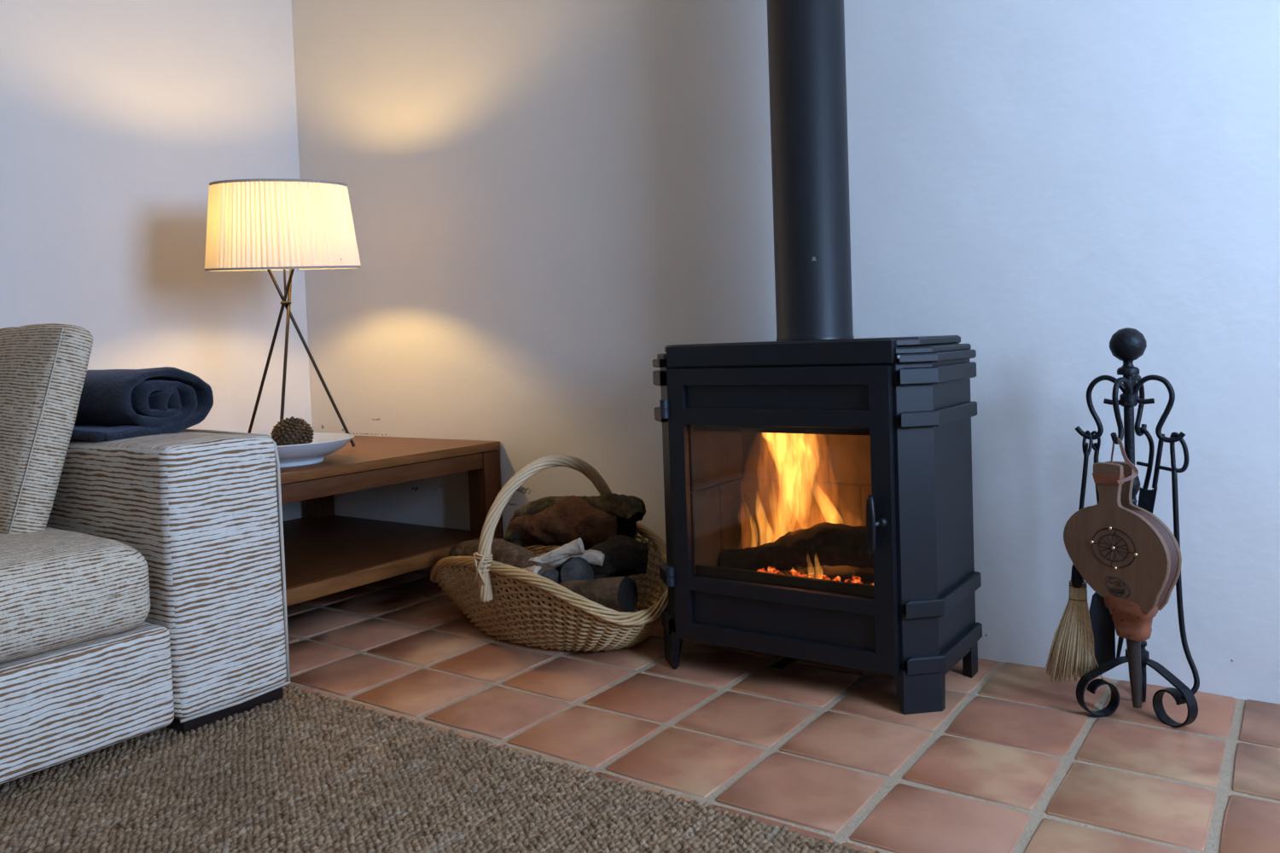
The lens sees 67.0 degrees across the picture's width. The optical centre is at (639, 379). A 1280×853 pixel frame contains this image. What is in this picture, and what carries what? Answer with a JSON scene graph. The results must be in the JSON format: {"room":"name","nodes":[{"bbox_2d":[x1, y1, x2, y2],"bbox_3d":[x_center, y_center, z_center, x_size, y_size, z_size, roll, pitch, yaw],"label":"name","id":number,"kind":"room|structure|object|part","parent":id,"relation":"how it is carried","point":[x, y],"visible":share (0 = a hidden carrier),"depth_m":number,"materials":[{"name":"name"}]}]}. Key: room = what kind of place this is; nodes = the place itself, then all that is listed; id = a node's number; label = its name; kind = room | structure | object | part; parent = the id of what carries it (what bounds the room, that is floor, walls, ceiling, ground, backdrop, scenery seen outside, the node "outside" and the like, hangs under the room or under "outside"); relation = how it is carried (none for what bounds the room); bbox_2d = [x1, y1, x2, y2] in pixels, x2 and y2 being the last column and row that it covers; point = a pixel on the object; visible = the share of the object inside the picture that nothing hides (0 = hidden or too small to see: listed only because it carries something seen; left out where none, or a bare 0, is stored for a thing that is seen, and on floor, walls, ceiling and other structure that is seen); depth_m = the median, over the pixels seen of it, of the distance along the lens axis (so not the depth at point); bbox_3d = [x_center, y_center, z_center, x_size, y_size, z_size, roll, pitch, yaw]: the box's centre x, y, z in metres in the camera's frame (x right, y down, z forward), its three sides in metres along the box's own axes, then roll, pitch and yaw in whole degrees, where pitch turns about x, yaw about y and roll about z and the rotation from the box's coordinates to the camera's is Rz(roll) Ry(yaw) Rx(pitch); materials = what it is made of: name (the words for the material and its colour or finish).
{"room":"living room","nodes":[
{"label":"living room","id":0,"kind":"room"},
{"bbox_2d":[0,0,312,522],"bbox_3d":[-3.632,-0.364,1.082,0.120,2.670,7.500,0,3,35],"label":"wall","id":1,"kind":"structure","parent":0,"point":[119,118],"depth_m":3.57,"materials":[{"name":"paint"}]},
{"bbox_2d":[283,570,1279,852],"bbox_3d":[-1.442,0.989,-0.355,5.203,0.122,7.520,0,3,35],"label":"floor","id":2,"kind":"structure","parent":0,"point":[1012,762],"depth_m":2.09,"materials":[{"name":"tile"}]},
{"bbox_2d":[275,435,503,606],"bbox_3d":[-1.227,0.516,3.393,1.050,0.525,1.046,0,3,35],"label":"side table","id":3,"kind":"object","parent":2,"relation":"on","point":[326,553],"visible":0.33,"depth_m":3.29,"materials":[{"name":"brown wood"}]},
{"bbox_2d":[204,178,360,447],"bbox_3d":[-1.210,-0.214,3.314,0.501,0.931,0.501,0,3,35],"label":"table lamp","id":4,"kind":"object","parent":3,"relation":"on","point":[269,224],"visible":0.98,"depth_m":3.10,"materials":[{"name":"white fabric"}]},
{"bbox_3d":[-1.276,-0.082,3.330,0.287,0.670,0.064,0,3,35],"label":"leg","id":5,"kind":"part","parent":4,"relation":"part of","materials":[{"name":"brown metal"}]},
{"bbox_3d":[-1.220,-0.518,3.302,0.500,0.314,0.500,0,3,35],"label":"lamp shade","id":6,"kind":"part","parent":4,"relation":"part of","materials":[{"name":"white fabric"}]},
{"bbox_3d":[-1.186,-0.081,3.234,0.012,0.670,0.292,-2,2,-6],"label":"leg","id":7,"kind":"part","parent":4,"relation":"part of","materials":[{"name":"brown metal"}]},
{"bbox_3d":[-1.148,-0.087,3.361,0.292,0.670,0.012,-4,3,-36],"label":"leg","id":8,"kind":"part","parent":4,"relation":"part of","materials":[{"name":"brown metal"}]},
{"bbox_2d":[269,432,354,467],"bbox_3d":[-1.128,0.226,3.042,0.442,0.074,0.442,0,3,35],"label":"dish","id":9,"kind":"object","parent":3,"relation":"on","point":[322,445],"visible":0.44,"depth_m":2.94,"materials":[{"name":"grey ceramic"}]},
{"bbox_2d":[270,416,314,446],"bbox_3d":[-1.100,0.177,3.056,0.133,0.122,0.132,0,3,35],"label":"pinecone","id":10,"kind":"object","parent":9,"relation":"in","point":[291,431],"visible":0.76,"depth_m":3.02,"materials":[{"name":"brown plant"}]},
{"bbox_3d":[-1.346,0.512,4.062,0.084,0.492,0.084,0,3,35],"label":"leg","id":11,"kind":"part","parent":3,"relation":"part of","materials":[{"name":"brown wood"}]},
{"bbox_2d":[278,515,478,589],"bbox_3d":[-1.232,0.607,3.402,1.010,0.028,1.026,0,3,35],"label":"shelf","id":12,"kind":"object","parent":3,"relation":"attached to","point":[317,548],"depth_m":3.43,"materials":[{"name":"brown wood"}]},
{"bbox_3d":[-0.808,0.611,3.105,0.026,0.047,0.870,0,3,35],"label":"shelf rail","id":13,"kind":"part","parent":3,"relation":"part of","materials":[{"name":"brown wood"}]},
{"bbox_3d":[-0.558,0.505,3.510,0.084,0.492,0.084,0,3,35],"label":"leg","id":14,"kind":"part","parent":3,"relation":"part of","materials":[{"name":"brown wood"}]},
{"bbox_2d":[0,685,880,852],"bbox_3d":[-0.601,0.849,0.760,3.505,0.015,2.523,0,3,35],"label":"jute rug","id":15,"kind":"object","parent":2,"relation":"on","point":[299,771],"visible":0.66,"depth_m":1.85,"materials":[{"name":"carpet"}]},
{"bbox_2d":[0,429,290,785],"bbox_3d":[-1.911,0.496,1.859,1.113,0.710,2.056,0,3,35],"label":"sofa","id":16,"kind":"object","parent":15,"relation":"on","point":[148,598],"visible":0.86,"depth_m":2.17,"materials":[{"name":"beige fabric"}]},
{"bbox_2d":[0,323,93,534],"bbox_3d":[-1.597,0.125,2.448,0.583,0.528,0.239,0,3,40],"label":"cushion","id":17,"kind":"object","parent":16,"relation":"on","point":[43,368],"visible":0.83,"depth_m":2.27,"materials":[{"name":"beige fabric"}]},
{"bbox_2d":[0,527,150,663],"bbox_3d":[-1.631,0.470,1.981,0.793,0.210,0.898,0,3,35],"label":"seat cushion","id":18,"kind":"object","parent":16,"relation":"on","point":[66,596],"depth_m":2.00,"materials":[{"name":"beige fabric"}]},
{"bbox_3d":[-1.992,0.710,1.752,1.100,0.226,1.765,0,3,35],"label":"seat","id":19,"kind":"part","parent":16,"relation":"part of","materials":[{"name":"white fabric"}]},
{"bbox_2d":[70,366,213,442],"bbox_3d":[-1.412,0.059,2.574,0.475,0.176,0.313,-1,3,31],"label":"rolled blanket","id":20,"kind":"object","parent":16,"relation":"on","point":[114,404],"visible":0.8,"depth_m":2.46,"materials":[{"name":"blue fabric"}]},
{"bbox_3d":[-1.408,0.456,2.581,1.108,0.632,0.295,0,3,35],"label":"arm","id":21,"kind":"part","parent":16,"relation":"part of"},
{"bbox_2d":[430,453,668,651],"bbox_3d":[-0.286,0.493,2.958,0.920,0.539,0.599,0,3,35],"label":"basket","id":22,"kind":"object","parent":2,"relation":"on","point":[532,625],"visible":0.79,"depth_m":2.73,"materials":[{"name":"beige wicker"}]},
{"bbox_2d":[448,537,560,597],"bbox_3d":[-0.417,0.568,2.952,0.122,0.148,0.541,-4,3,-38],"label":"log","id":23,"kind":"object","parent":22,"relation":"in","point":[504,552],"visible":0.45,"depth_m":2.86,"materials":[{"name":"brown wood"}]},
{"bbox_2d":[523,565,541,574],"bbox_3d":[-0.307,0.548,2.755,0.066,0.043,0.041,0,3,45],"label":"branch","id":24,"kind":"object","parent":23,"relation":"on","point":[535,569],"visible":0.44,"depth_m":2.73,"materials":[{"name":"beige wood"}]},
{"bbox_2d":[528,537,584,563],"bbox_3d":[-0.244,0.504,2.786,0.174,0.094,0.042,-2,2,10],"label":"branch","id":25,"kind":"object","parent":23,"relation":"on","point":[575,547],"visible":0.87,"depth_m":2.77,"materials":[{"name":"beige wood"}]},
{"bbox_2d":[548,549,605,568],"bbox_3d":[-0.184,0.521,2.795,0.171,0.058,0.042,-2,2,13],"label":"branch","id":26,"kind":"object","parent":23,"relation":"on","point":[593,557],"visible":0.73,"depth_m":2.77,"materials":[{"name":"beige wood"}]},
{"bbox_3d":[-0.247,0.419,2.919,0.095,0.393,0.581,0,3,42],"label":"handle","id":27,"kind":"part","parent":22,"relation":"part of","materials":[{"name":"beige wicker"}]},
{"bbox_2d":[494,574,620,615],"bbox_3d":[-0.254,0.623,2.945,0.476,0.167,0.164,0,3,42],"label":"log","id":28,"kind":"object","parent":22,"relation":"in","point":[601,576],"visible":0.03,"depth_m":2.90,"materials":[{"name":"brown wood"}]},
{"bbox_2d":[554,556,593,582],"bbox_3d":[-0.209,0.573,2.884,0.107,0.136,0.277,-3,2,-15],"label":"log","id":29,"kind":"object","parent":28,"relation":"on","point":[574,568],"visible":0.36,"depth_m":2.76,"materials":[{"name":"grey wood"}]},
{"bbox_2d":[587,535,648,576],"bbox_3d":[-0.077,0.526,2.824,0.210,0.140,0.121,-2,2,6],"label":"log","id":30,"kind":"object","parent":28,"relation":"on","point":[625,556],"visible":0.65,"depth_m":2.78,"materials":[{"name":"brown wood"}]},
{"bbox_2d":[509,495,636,550],"bbox_3d":[-0.223,0.453,3.083,0.444,0.182,0.182,0,3,35],"label":"log","id":31,"kind":"object","parent":22,"relation":"in","point":[567,520],"visible":0.6,"depth_m":2.99,"materials":[{"name":"brown wood"}]},
{"bbox_2d":[503,493,645,546],"bbox_3d":[-0.212,0.449,3.039,0.555,0.202,0.098,0,3,35],"label":"log","id":32,"kind":"object","parent":31,"relation":"on","point":[632,509],"visible":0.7,"depth_m":2.95,"materials":[{"name":"brown wood"}]},
{"bbox_2d":[554,576,638,613],"bbox_3d":[-0.124,0.600,2.692,0.232,0.121,0.104,0,3,35],"label":"log","id":33,"kind":"object","parent":22,"relation":"in","point":[619,594],"visible":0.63,"depth_m":2.63,"materials":[{"name":"brown wood"}]},
{"bbox_2d":[652,335,982,715],"bbox_3d":[0.418,0.328,2.483,0.776,0.855,0.436,0,3,35],"label":"wood stove","id":34,"kind":"object","parent":2,"relation":"on","point":[763,442],"visible":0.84,"depth_m":2.35,"materials":[{"name":"black paint"}]},
{"bbox_3d":[0.093,0.713,2.597,0.035,0.100,0.128,-2,2,-12],"label":"leg","id":35,"kind":"part","parent":34,"relation":"part of","materials":[{"name":"black paint"}]},
{"bbox_3d":[0.324,0.042,2.346,0.511,0.066,0.009,0,3,35],"label":"door panel","id":36,"kind":"part","parent":34,"relation":"part of","materials":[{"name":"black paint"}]},
{"bbox_3d":[0.331,0.322,2.351,0.593,0.703,0.022,0,3,35],"label":"door","id":37,"kind":"part","parent":34,"relation":"part of","materials":[{"name":"black paint"}]},
{"bbox_3d":[0.343,0.585,2.367,0.511,0.094,0.009,0,3,35],"label":"door panel","id":38,"kind":"part","parent":34,"relation":"part of","materials":[{"name":"black paint"}]},
{"bbox_3d":[0.377,0.724,2.480,0.033,0.006,0.130,0,3,35],"label":"riddling lever","id":39,"kind":"part","parent":34,"relation":"part of","materials":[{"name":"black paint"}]},
{"bbox_2d":[719,522,873,571],"bbox_3d":[0.444,0.444,2.508,0.509,0.166,0.130,0,3,35],"label":"log","id":40,"kind":"object","parent":34,"relation":"in","point":[824,544],"visible":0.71,"depth_m":2.46,"materials":[{"name":"brown wood"}]},
{"bbox_2d":[766,0,853,341],"bbox_3d":[0.429,-0.950,2.503,0.200,1.694,0.200,0,3,35],"label":"flue pipe","id":41,"kind":"object","parent":34,"relation":"on","point":[807,77],"visible":0.98,"depth_m":2.44,"materials":[{"name":"black metal"}]},
{"bbox_3d":[0.424,-0.090,2.498,0.694,0.023,0.363,0,3,35],"label":"plate","id":42,"kind":"part","parent":34,"relation":"part of","materials":[{"name":"black paint"}]},
{"bbox_2d":[756,566,873,585],"bbox_3d":[0.433,0.498,2.407,0.334,0.034,0.092,0,3,35],"label":"embers","id":43,"kind":"object","parent":34,"relation":"on","point":[855,579],"visible":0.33,"depth_m":2.42,"materials":[{"name":"orange"}]},
{"bbox_3d":[0.535,0.326,2.169,0.049,0.136,0.045,-2,2,3],"label":"handle","id":44,"kind":"part","parent":34,"relation":"part of","materials":[{"name":"black paint"}]},
{"bbox_3d":[0.640,0.708,2.213,0.128,0.100,0.035,-2,2,-8],"label":"leg","id":45,"kind":"part","parent":34,"relation":"part of","materials":[{"name":"black paint"}]},
{"bbox_3d":[0.829,0.693,2.437,0.030,0.100,0.055,0,3,35],"label":"leg","id":46,"kind":"part","parent":34,"relation":"part of","materials":[{"name":"black paint"}]},
{"bbox_2d":[1074,327,1198,727],"bbox_3d":[1.073,0.316,2.137,0.223,0.859,0.246,-2,2,-4],"label":"stand","id":47,"kind":"object","parent":2,"relation":"on","point":[1127,345],"visible":0.85,"depth_m":2.13,"materials":[{"name":"black metal"}]},
{"bbox_2d":[1045,430,1103,682],"bbox_3d":[0.980,0.406,2.193,0.121,0.580,0.061,-1,2,23],"label":"brush","id":48,"kind":"object","parent":47,"relation":"hanging from","point":[1072,649],"visible":0.98,"depth_m":2.18,"materials":[{"name":"beige plant"}]},
{"bbox_3d":[1.004,0.281,2.189,0.039,0.330,0.039,0,3,35],"label":"handle","id":49,"kind":"part","parent":48,"relation":"part of","materials":[{"name":"black metal"}]},
{"bbox_3d":[1.037,0.063,2.172,0.113,0.147,0.012,0,3,35],"label":"hook arm","id":50,"kind":"part","parent":47,"relation":"part of","materials":[{"name":"black metal"}]},
{"bbox_2d":[1088,430,1115,669],"bbox_3d":[1.053,0.398,2.214,0.051,0.569,0.051,-2,2,-5],"label":"shovel","id":51,"kind":"object","parent":47,"relation":"hanging from","point":[1102,625],"visible":0.6,"depth_m":2.23,"materials":[{"name":"black metal"}]},
{"bbox_3d":[1.047,0.317,2.203,0.047,0.405,0.024,-3,3,-34],"label":"handle","id":52,"kind":"part","parent":51,"relation":"part of","materials":[{"name":"black metal"}]},
{"bbox_3d":[1.063,0.584,2.229,0.062,0.196,0.020,0,3,35],"label":"blade","id":53,"kind":"part","parent":51,"relation":"part of","materials":[{"name":"black metal"}]},
{"bbox_3d":[1.048,0.066,2.100,0.017,0.143,0.125,0,3,42],"label":"hook arm","id":54,"kind":"part","parent":47,"relation":"part of","materials":[{"name":"black metal"}]},
{"bbox_2d":[1063,437,1181,708],"bbox_3d":[1.042,0.414,2.097,0.067,0.585,0.233,-4,3,-35],"label":"bellows","id":55,"kind":"object","parent":47,"relation":"hanging from","point":[1125,554],"visible":1,"depth_m":2.07,"materials":[{"name":"brown wood"}]},
{"bbox_3d":[1.125,0.060,2.186,0.021,0.146,0.126,0,3,37],"label":"hook arm","id":56,"kind":"part","parent":47,"relation":"part of","materials":[{"name":"black metal"}]},
{"bbox_2d":[1116,427,1171,657],"bbox_3d":[1.162,0.389,2.216,0.032,0.560,0.138,-4,3,-43],"label":"tongs","id":57,"kind":"object","parent":47,"relation":"hanging from","point":[1147,497],"visible":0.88,"depth_m":2.20,"materials":[{"name":"black metal"}]},
{"bbox_3d":[1.146,0.457,2.233,0.094,0.424,0.006,0,3,35],"label":"blade","id":58,"kind":"part","parent":57,"relation":"part of","materials":[{"name":"black metal"}]},
{"bbox_3d":[1.157,0.181,2.216,0.016,0.144,0.042,-3,3,-30],"label":"leg","id":59,"kind":"part","parent":57,"relation":"part of","materials":[{"name":"black metal"}]},
{"bbox_3d":[1.170,0.184,2.183,0.013,0.128,0.033,-3,2,-24],"label":"leg","id":60,"kind":"part","parent":57,"relation":"part of","materials":[{"name":"black metal"}]},
{"bbox_3d":[1.135,0.064,2.115,0.102,0.149,0.012,0,3,35],"label":"hook arm","id":61,"kind":"part","parent":47,"relation":"part of","materials":[{"name":"black metal"}]},
{"bbox_2d":[1169,431,1199,700],"bbox_3d":[1.175,0.403,2.083,0.044,0.576,0.071,-1,2,21],"label":"poker","id":62,"kind":"object","parent":47,"relation":"hanging from","point":[1174,470],"visible":0.94,"depth_m":2.10,"materials":[{"name":"black metal"}]},
{"bbox_3d":[1.172,0.158,2.100,0.037,0.089,0.012,0,3,35],"label":"ring handle","id":63,"kind":"part","parent":62,"relation":"part of","materials":[{"name":"black metal"}]},
{"bbox_2d":[290,0,1279,704],"bbox_3d":[0.709,-0.579,2.685,5.390,2.670,0.120,0,3,35],"label":"wall","id":64,"kind":"structure","parent":0,"point":[548,198],"depth_m":2.64,"materials":[{"name":"paint"}]}
]}

